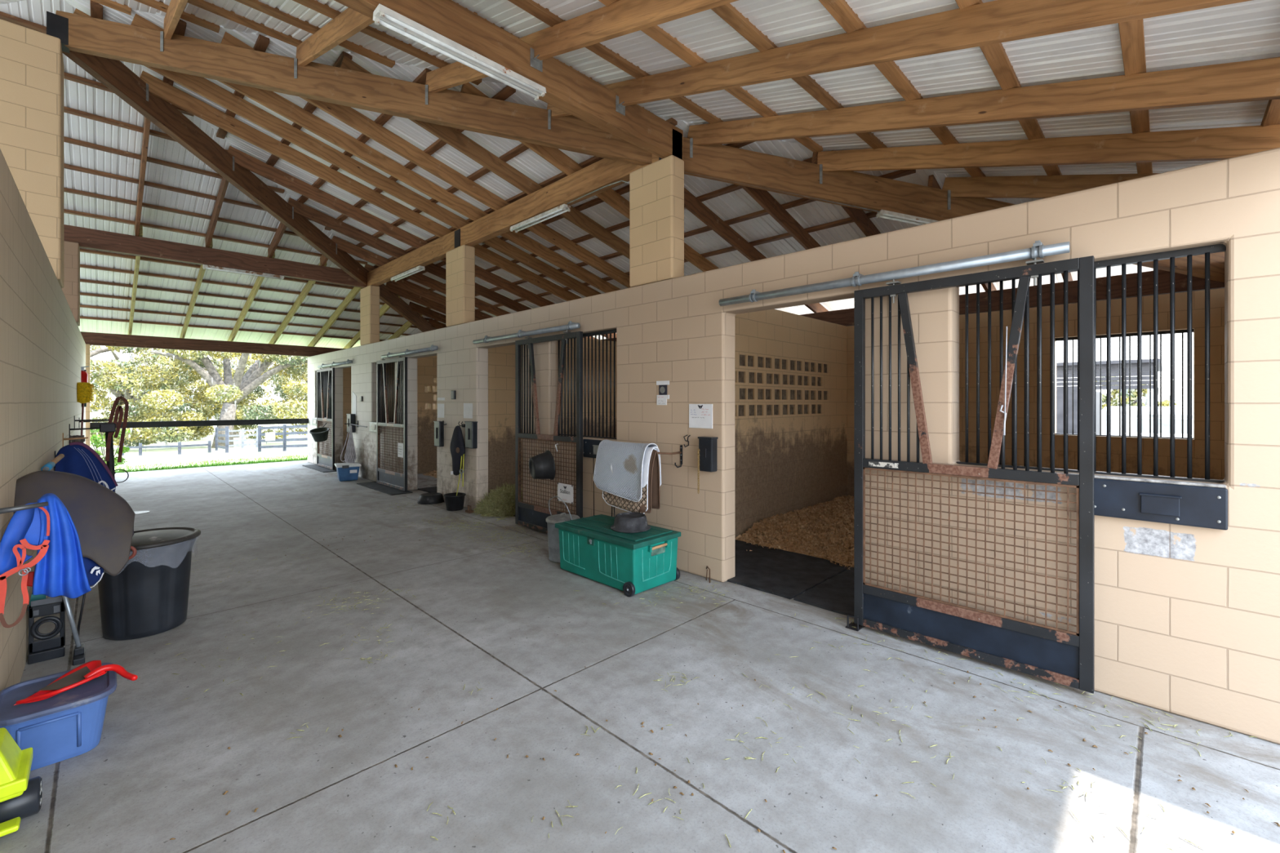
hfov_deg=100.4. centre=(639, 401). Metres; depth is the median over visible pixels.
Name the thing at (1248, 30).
ceiling
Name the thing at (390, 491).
rubber mat
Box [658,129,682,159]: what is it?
bracket
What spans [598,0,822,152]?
purlin
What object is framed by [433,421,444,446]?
pet feeder
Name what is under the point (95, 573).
pad
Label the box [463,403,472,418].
card
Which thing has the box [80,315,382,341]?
roof purlin
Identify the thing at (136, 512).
drain cover
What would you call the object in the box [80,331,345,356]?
roof beam
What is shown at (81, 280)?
purlin
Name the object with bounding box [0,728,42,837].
toy
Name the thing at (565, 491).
sign
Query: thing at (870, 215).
purlin
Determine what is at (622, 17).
rafter
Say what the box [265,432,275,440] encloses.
sign
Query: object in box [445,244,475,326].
pillar
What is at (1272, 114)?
roof purlin
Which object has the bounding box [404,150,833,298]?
purlin
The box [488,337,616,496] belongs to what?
wall partition
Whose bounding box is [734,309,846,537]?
wall partition
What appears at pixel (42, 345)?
wall
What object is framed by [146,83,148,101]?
hanger
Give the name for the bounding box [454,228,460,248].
bracket
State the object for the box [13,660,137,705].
scoop
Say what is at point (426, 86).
hanger
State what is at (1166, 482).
window sill
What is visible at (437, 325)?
rafter
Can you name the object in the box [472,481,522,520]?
pile
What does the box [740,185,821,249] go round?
rafter
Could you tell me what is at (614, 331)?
window grille
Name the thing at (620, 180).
conduit
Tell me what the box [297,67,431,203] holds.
purlin
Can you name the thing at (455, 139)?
rafter
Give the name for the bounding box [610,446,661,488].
pad
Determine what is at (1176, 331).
window
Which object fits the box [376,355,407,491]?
door
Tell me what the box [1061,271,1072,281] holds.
rafter
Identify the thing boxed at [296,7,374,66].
rafter
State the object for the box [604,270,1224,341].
roof beam
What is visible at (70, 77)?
purlin
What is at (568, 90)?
roof beam
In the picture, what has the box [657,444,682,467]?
rack
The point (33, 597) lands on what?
board
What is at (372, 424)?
wall box
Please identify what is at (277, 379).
oak tree
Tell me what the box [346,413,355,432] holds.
pet feeder
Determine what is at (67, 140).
purlin
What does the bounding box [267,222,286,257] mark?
rafter
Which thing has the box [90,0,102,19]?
purlin
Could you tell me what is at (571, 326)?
door track
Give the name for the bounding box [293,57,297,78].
hanger
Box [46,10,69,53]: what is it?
bracket
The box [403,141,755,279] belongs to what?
purlin
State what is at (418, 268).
tube light
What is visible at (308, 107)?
purlin
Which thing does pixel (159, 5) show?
purlin
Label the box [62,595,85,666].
rack leg
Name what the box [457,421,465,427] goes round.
wall hook
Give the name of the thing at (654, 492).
pad
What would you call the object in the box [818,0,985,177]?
purlin
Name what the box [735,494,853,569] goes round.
wood shavings
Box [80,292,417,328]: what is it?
roof purlin
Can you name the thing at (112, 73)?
roof beam
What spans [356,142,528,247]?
purlin
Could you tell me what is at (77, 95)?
ceiling
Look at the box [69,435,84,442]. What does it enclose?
cloth cover
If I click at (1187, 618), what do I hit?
wall
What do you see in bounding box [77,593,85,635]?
stick
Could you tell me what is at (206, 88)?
rafter
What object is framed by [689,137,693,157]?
hanger
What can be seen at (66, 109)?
purlin
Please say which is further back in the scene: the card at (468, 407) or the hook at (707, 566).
the card at (468, 407)
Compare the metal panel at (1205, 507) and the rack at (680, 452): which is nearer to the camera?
the metal panel at (1205, 507)
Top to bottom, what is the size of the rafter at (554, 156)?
1.951 m
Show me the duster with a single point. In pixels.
(84, 389)
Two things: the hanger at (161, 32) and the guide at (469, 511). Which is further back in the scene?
the guide at (469, 511)
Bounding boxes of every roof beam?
[55,9,1224,282]
[62,50,435,332]
[63,224,367,288]
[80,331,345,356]
[334,0,683,159]
[367,229,457,286]
[457,154,658,247]
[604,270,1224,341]
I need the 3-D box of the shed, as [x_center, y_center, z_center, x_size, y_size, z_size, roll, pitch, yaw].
[12.789,0.303,19.557,9.100,2.900,6.200,0,0,45]
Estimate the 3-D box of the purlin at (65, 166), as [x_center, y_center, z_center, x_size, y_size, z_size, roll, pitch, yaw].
[-7.971,-3.283,7.455,0.090,0.042,6.071,0,0,45]
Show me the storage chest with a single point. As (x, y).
(631, 563)
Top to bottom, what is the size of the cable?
0.980 m
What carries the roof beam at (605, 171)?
on the pillar at (656, 188)
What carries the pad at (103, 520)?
hanging from the bar
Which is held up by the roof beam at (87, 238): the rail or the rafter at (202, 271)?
the rafter at (202, 271)
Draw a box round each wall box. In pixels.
[311,417,320,426]
[369,422,382,432]
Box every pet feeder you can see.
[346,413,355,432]
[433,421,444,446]
[464,421,477,448]
[697,436,718,471]
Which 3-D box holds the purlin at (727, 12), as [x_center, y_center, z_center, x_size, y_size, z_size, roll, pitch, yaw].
[-1.085,-2.449,1.690,0.090,0.042,10.879,0,0,45]
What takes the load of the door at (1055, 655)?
hanging from the door track at (1038, 250)
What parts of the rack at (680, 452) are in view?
plate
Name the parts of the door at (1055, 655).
rail, rail, rail, kick panel, snap cord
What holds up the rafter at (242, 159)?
attached to the roof beam at (112, 73)
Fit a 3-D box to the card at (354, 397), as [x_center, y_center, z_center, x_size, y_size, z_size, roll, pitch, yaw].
[-6.296,0.043,11.739,0.260,0.540,0.005,0,0,45]
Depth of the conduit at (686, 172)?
5.54 m
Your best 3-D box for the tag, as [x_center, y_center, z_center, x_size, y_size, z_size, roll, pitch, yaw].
[-4.354,0.883,9.686,0.250,0.260,0.012,0,0,45]
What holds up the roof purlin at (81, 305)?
on the rafter at (202, 271)
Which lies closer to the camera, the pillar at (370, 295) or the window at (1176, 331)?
the window at (1176, 331)
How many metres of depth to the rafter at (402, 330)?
14.85 m
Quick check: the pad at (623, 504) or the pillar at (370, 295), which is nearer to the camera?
the pad at (623, 504)
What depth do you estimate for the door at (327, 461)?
12.82 m
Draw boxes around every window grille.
[322,371,328,417]
[375,362,395,422]
[558,328,616,439]
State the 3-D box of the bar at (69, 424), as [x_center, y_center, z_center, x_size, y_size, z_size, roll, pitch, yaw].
[-7.127,0.383,6.872,0.028,0.200,0.323,0,0,45]
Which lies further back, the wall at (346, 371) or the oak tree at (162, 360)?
the oak tree at (162, 360)
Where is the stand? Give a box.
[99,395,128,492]
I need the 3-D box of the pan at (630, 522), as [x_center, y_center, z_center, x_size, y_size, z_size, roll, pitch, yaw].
[-0.086,1.101,4.893,0.370,0.121,0.370,0,0,45]
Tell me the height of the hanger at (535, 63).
0.140 m
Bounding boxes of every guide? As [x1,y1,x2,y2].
[465,505,474,513]
[845,614,864,631]
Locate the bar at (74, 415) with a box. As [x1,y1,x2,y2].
[74,415,108,428]
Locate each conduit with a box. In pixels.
[566,180,629,204]
[686,172,879,212]
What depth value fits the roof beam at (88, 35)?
5.42 m
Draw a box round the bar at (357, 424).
[344,420,367,427]
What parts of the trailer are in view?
trim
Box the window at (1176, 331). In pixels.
[1055,328,1193,439]
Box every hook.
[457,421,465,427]
[683,435,690,447]
[706,565,710,582]
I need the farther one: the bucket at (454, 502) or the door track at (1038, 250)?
the bucket at (454, 502)
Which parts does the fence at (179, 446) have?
post, post, post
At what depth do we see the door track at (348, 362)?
12.37 m
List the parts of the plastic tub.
panel moulding, lid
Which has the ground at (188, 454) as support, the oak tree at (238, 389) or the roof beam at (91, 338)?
the oak tree at (238, 389)
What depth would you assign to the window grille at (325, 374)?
13.62 m
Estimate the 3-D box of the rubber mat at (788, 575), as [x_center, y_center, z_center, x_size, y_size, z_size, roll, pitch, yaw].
[1.169,1.623,5.326,1.427,0.017,1.231,0,0,45]
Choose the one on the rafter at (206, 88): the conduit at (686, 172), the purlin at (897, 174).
the purlin at (897, 174)
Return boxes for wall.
[0,148,85,691]
[307,147,1279,744]
[342,367,435,460]
[846,288,1224,496]
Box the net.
[340,424,355,462]
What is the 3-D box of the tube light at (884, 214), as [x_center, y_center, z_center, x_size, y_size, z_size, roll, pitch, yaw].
[3.152,-1.842,5.568,1.332,0.315,0.110,0,0,-1]
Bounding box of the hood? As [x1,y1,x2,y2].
[449,425,465,475]
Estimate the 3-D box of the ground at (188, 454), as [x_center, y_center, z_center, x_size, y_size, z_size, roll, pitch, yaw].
[-112.775,2.698,111.444,282.900,2.070,300.000,0,0,45]
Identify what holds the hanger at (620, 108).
attached to the roof beam at (568, 90)
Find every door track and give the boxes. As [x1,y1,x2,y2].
[317,359,352,368]
[381,344,438,358]
[472,320,580,344]
[719,240,1070,306]
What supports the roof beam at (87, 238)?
on the pillar at (370, 295)
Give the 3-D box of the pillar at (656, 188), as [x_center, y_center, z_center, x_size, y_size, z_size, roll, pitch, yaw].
[0.167,-1.821,5.501,0.610,1.219,0.200,0,0,45]
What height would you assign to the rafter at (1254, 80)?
1.418 m
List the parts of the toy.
panel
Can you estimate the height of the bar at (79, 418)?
0.200 m
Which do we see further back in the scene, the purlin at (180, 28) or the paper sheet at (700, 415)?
the purlin at (180, 28)
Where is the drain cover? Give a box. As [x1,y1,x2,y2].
[133,511,149,514]
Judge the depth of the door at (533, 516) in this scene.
6.55 m
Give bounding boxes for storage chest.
[555,514,680,597]
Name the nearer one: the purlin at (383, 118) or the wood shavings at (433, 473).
the purlin at (383, 118)
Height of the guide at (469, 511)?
0.108 m
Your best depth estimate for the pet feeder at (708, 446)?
4.80 m
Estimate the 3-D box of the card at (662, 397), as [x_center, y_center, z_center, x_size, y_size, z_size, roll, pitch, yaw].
[0.226,-0.087,5.293,0.170,0.240,0.010,0,0,45]
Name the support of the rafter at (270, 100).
attached to the roof beam at (88, 35)
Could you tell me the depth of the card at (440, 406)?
8.75 m
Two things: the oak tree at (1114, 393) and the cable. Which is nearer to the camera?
the cable
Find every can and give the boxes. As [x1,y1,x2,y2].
[97,527,200,640]
[546,496,580,563]
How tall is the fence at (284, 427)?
1.531 m
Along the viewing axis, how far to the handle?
4.07 m
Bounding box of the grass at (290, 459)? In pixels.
[114,453,307,473]
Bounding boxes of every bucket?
[309,422,329,442]
[444,492,466,511]
[528,443,558,479]
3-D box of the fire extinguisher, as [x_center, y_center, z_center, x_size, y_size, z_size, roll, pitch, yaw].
[-10.095,-0.277,9.645,0.480,0.740,0.173,0,0,45]
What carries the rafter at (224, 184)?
on the roof beam at (87, 238)
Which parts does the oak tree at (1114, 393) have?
crown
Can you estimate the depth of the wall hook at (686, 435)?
5.04 m
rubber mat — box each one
[302,464,337,472]
[356,481,412,495]
[417,486,436,493]
[726,539,849,599]
[793,566,853,616]
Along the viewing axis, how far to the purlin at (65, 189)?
8.63 m
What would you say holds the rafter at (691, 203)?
attached to the roof beam at (88, 35)
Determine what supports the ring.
hanging from the pad at (103, 520)
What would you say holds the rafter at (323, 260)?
on the roof beam at (87, 238)
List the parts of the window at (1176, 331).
rail, rail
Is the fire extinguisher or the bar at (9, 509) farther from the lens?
the fire extinguisher
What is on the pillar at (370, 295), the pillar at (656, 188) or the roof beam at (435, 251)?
the roof beam at (435, 251)
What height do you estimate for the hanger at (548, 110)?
0.200 m
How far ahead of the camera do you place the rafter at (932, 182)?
5.61 m
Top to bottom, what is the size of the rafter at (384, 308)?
1.320 m
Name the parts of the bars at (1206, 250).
rail, rail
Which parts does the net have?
draw cord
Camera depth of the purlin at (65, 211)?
9.22 m
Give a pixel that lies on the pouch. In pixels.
(30, 575)
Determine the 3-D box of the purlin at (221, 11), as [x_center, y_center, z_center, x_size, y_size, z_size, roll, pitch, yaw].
[-4.642,-3.617,4.166,0.090,0.042,3.549,0,0,45]
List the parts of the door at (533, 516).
rail, kick panel, rail, rail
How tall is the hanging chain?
0.414 m
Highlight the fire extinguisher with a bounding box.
[80,365,88,406]
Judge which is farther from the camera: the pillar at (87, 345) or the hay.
the pillar at (87, 345)
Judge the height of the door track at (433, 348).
0.102 m
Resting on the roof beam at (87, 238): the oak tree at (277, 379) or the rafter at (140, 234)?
the rafter at (140, 234)
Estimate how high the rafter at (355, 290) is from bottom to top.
1.562 m
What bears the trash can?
on the floor
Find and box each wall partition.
[383,355,436,474]
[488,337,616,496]
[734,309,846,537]
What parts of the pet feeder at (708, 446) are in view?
lid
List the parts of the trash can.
lid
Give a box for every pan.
[417,492,444,504]
[610,511,650,533]
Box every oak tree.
[89,345,249,445]
[90,346,209,449]
[90,349,307,451]
[137,348,307,440]
[213,354,307,444]
[1097,355,1177,408]
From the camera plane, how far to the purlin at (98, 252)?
10.00 m
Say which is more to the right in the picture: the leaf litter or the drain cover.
the leaf litter
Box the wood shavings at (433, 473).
[422,470,436,478]
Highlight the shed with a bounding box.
[1056,358,1162,435]
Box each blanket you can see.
[0,493,91,627]
[54,441,117,491]
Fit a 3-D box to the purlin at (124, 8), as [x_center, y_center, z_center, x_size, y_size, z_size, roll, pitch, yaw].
[-5.510,-3.951,5.023,0.090,0.042,1.032,0,0,45]
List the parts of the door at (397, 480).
rail, rail, rail, kick panel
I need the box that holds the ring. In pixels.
[128,546,137,559]
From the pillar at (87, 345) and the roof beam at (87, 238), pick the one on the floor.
the pillar at (87, 345)
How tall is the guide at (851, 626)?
0.090 m
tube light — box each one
[202,264,284,279]
[373,3,546,101]
[390,265,425,281]
[510,204,570,232]
[875,209,938,225]
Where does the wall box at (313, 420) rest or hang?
attached to the wall at (1187, 618)
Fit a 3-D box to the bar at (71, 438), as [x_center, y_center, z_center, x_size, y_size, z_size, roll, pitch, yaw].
[-6.256,0.443,5.905,0.028,0.200,0.195,0,0,45]
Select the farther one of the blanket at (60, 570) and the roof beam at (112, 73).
the roof beam at (112, 73)
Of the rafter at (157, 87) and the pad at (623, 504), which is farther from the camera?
the rafter at (157, 87)
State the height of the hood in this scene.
0.776 m
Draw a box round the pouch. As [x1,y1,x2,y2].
[26,571,34,586]
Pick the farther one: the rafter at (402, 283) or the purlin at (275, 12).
the rafter at (402, 283)
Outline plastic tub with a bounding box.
[0,662,116,771]
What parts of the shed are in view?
post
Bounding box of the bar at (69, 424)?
[69,423,99,438]
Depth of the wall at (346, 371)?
14.94 m
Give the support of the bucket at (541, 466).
hanging from the door at (533, 516)
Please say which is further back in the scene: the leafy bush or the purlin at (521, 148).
the leafy bush
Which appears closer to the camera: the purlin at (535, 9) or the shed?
the purlin at (535, 9)
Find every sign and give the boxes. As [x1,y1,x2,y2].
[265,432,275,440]
[557,482,573,503]
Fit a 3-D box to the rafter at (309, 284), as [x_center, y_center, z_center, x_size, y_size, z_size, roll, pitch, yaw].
[-8.192,-2.144,12.575,5.227,1.586,0.045,0,0,45]
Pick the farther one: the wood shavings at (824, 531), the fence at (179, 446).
the fence at (179, 446)
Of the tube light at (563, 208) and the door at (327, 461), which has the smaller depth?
the tube light at (563, 208)
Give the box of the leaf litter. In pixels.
[169,533,1279,852]
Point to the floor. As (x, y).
(517, 625)
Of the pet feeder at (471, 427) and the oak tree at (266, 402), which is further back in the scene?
the oak tree at (266, 402)
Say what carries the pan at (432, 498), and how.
on the floor
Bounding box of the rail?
[89,418,308,428]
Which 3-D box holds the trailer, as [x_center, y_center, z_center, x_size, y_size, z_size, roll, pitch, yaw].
[11.326,0.928,9.861,4.150,1.650,2.050,0,0,45]
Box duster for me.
[76,382,94,435]
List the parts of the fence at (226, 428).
post, post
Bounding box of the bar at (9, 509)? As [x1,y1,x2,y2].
[0,502,48,514]
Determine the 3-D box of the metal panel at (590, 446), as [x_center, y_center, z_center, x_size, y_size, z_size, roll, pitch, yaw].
[-0.466,0.530,5.941,0.505,0.205,0.064,0,0,45]
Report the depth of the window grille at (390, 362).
10.53 m
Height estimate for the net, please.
0.857 m
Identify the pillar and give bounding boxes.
[0,18,63,288]
[61,240,79,325]
[85,343,90,446]
[360,284,379,345]
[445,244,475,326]
[629,155,684,287]
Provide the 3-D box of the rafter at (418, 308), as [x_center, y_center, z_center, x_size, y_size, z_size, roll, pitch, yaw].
[-4.510,-1.935,14.785,0.045,1.188,3.805,0,0,45]
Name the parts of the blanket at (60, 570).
trim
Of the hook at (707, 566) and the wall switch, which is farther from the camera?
the wall switch
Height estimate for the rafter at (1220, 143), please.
1.164 m
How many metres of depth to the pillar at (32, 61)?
5.17 m
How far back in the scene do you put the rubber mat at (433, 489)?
9.81 m
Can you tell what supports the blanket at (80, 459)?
hanging from the bar
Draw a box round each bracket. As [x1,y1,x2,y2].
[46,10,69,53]
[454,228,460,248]
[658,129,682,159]
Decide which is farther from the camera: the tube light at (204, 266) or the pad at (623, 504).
the tube light at (204, 266)
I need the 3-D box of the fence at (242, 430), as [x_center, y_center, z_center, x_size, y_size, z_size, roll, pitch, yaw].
[-23.849,2.209,32.000,0.168,1.261,2.191,0,0,9]
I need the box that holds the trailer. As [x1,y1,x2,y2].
[1101,406,1193,437]
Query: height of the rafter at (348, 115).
2.411 m
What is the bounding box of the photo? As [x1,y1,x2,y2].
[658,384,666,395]
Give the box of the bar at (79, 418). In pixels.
[79,417,108,428]
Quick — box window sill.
[1094,475,1226,488]
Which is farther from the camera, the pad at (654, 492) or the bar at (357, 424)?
the bar at (357, 424)
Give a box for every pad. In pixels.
[13,470,135,576]
[82,556,103,587]
[593,440,657,502]
[602,448,656,514]
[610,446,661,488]
[638,449,660,513]
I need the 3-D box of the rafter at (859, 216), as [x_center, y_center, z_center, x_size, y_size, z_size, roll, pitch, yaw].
[3.218,-1.971,6.955,0.045,1.261,4.081,0,0,45]
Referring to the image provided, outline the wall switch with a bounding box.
[451,390,455,399]
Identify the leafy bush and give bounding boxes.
[90,428,130,466]
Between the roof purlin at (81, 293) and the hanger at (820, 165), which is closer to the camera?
the hanger at (820, 165)
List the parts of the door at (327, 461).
rail, rail, rail, kick panel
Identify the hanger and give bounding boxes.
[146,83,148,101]
[160,31,163,51]
[232,155,234,170]
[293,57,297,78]
[425,84,428,104]
[529,47,542,71]
[547,109,551,128]
[615,95,625,115]
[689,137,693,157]
[819,164,822,183]
[947,190,951,209]
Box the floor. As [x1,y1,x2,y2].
[0,460,1279,852]
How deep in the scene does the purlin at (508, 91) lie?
6.74 m
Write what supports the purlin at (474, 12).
on the rafter at (175, 9)
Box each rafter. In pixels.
[73,8,601,297]
[128,225,142,334]
[130,13,620,293]
[134,116,151,235]
[139,71,581,301]
[163,0,187,39]
[179,239,213,337]
[204,177,228,247]
[221,31,631,288]
[227,145,616,338]
[227,251,275,341]
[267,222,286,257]
[268,262,327,344]
[288,197,598,339]
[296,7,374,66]
[307,286,362,346]
[320,237,333,266]
[332,235,511,315]
[339,56,629,258]
[342,294,399,348]
[364,263,493,319]
[385,282,478,320]
[387,313,422,339]
[408,302,445,323]
[425,0,737,93]
[428,318,447,328]
[460,82,719,271]
[546,0,1251,117]
[684,187,828,312]
[687,57,1279,146]
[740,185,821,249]
[811,151,880,236]
[817,124,1279,172]
[928,174,996,291]
[942,173,1159,198]
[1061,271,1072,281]
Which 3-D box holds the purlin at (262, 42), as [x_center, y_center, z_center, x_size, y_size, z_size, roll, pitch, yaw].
[-4.835,-3.698,6.423,2.858,0.042,0.090,0,0,45]
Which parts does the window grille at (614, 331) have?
rail, rail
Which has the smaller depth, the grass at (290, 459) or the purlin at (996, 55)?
the purlin at (996, 55)
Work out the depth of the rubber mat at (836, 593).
4.44 m
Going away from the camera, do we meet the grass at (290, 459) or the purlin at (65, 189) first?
the purlin at (65, 189)
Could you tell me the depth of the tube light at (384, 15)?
3.61 m
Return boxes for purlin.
[63,71,193,116]
[63,106,227,151]
[63,136,284,193]
[63,163,311,220]
[63,187,298,236]
[63,208,367,264]
[80,248,362,288]
[80,264,385,305]
[80,279,432,319]
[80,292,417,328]
[80,304,410,335]
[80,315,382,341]
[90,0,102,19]
[90,0,131,14]
[134,0,219,32]
[162,18,186,85]
[187,0,302,47]
[216,34,269,138]
[235,0,395,67]
[265,51,352,166]
[293,0,481,84]
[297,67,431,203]
[324,85,515,231]
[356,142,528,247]
[373,117,677,267]
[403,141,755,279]
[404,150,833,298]
[426,168,915,309]
[434,211,876,321]
[451,0,651,112]
[508,0,723,124]
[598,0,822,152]
[711,3,887,149]
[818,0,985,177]
[955,0,1062,176]
[1118,18,1152,174]
[1260,98,1279,126]
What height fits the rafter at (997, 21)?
1.694 m
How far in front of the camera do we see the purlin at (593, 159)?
7.07 m
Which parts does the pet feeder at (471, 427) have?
lid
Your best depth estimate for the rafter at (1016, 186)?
5.06 m
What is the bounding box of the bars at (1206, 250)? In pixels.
[955,244,1226,483]
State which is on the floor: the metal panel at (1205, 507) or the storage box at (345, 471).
the storage box at (345, 471)
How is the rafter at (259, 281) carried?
on the roof beam at (87, 238)
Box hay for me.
[78,501,1257,852]
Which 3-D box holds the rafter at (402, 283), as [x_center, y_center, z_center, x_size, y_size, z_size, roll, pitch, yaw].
[-3.983,-2.139,13.184,0.045,1.596,5.344,0,0,45]
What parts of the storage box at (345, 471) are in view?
lid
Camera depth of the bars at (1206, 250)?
2.98 m
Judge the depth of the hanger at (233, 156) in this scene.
7.58 m
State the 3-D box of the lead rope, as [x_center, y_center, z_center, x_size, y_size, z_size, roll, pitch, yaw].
[-2.720,1.044,8.088,0.171,0.826,0.070,0,0,27]
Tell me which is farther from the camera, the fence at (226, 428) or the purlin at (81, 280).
the fence at (226, 428)
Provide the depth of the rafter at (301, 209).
9.82 m
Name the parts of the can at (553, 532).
bail handle, lid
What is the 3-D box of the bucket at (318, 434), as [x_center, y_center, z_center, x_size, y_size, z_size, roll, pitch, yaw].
[-7.442,0.719,12.502,0.409,0.421,0.760,0,0,-9]
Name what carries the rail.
attached to the pillar at (87, 345)
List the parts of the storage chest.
moulding, moulding, lid, moulding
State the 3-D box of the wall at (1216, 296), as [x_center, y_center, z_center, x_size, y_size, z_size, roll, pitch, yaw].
[0.405,0.210,11.578,17.400,2.845,0.200,0,0,45]
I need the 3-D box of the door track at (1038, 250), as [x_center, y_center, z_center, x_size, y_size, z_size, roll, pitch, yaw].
[1.587,-0.889,3.875,2.410,0.102,0.119,0,0,45]
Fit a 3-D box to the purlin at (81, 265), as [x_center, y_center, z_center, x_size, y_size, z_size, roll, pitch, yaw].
[-9.626,-2.453,10.120,0.090,0.042,10.864,0,0,45]
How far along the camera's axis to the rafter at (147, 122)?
7.54 m
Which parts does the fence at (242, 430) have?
post, post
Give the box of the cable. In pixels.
[593,463,594,515]
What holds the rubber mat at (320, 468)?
on the floor
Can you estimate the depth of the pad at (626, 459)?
5.15 m
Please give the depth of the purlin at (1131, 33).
3.00 m
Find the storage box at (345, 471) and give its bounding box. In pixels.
[334,462,361,481]
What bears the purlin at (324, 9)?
on the rafter at (175, 9)
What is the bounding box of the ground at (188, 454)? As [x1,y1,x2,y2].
[90,411,307,472]
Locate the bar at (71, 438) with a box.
[62,432,88,446]
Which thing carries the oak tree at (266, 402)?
on the ground at (188, 454)
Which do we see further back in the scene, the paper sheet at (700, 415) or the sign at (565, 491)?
the sign at (565, 491)
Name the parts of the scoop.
handle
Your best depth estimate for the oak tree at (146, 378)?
34.02 m
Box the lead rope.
[456,453,464,495]
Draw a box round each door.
[316,366,334,470]
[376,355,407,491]
[515,329,582,533]
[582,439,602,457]
[853,255,1094,693]
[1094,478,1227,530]
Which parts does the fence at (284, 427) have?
post, post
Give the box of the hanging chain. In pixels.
[697,448,699,493]
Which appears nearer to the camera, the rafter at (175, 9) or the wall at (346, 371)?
the rafter at (175, 9)
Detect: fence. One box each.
[122,440,211,455]
[214,426,228,453]
[228,427,257,448]
[257,424,307,452]
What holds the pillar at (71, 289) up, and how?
on the wall at (42, 345)
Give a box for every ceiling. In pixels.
[0,0,1153,348]
[88,0,1279,177]
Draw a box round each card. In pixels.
[351,391,356,416]
[437,404,444,417]
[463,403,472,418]
[656,380,669,404]
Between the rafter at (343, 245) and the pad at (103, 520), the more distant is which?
the rafter at (343, 245)
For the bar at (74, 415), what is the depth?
7.76 m
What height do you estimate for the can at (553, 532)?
0.659 m
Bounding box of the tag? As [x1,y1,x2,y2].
[397,442,403,457]
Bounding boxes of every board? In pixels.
[27,594,46,610]
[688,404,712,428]
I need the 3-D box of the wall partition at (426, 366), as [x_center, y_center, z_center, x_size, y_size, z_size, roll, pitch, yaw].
[-4.210,0.210,12.982,0.200,2.845,4.290,0,0,45]
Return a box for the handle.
[40,453,64,471]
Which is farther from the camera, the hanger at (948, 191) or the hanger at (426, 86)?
the hanger at (948, 191)

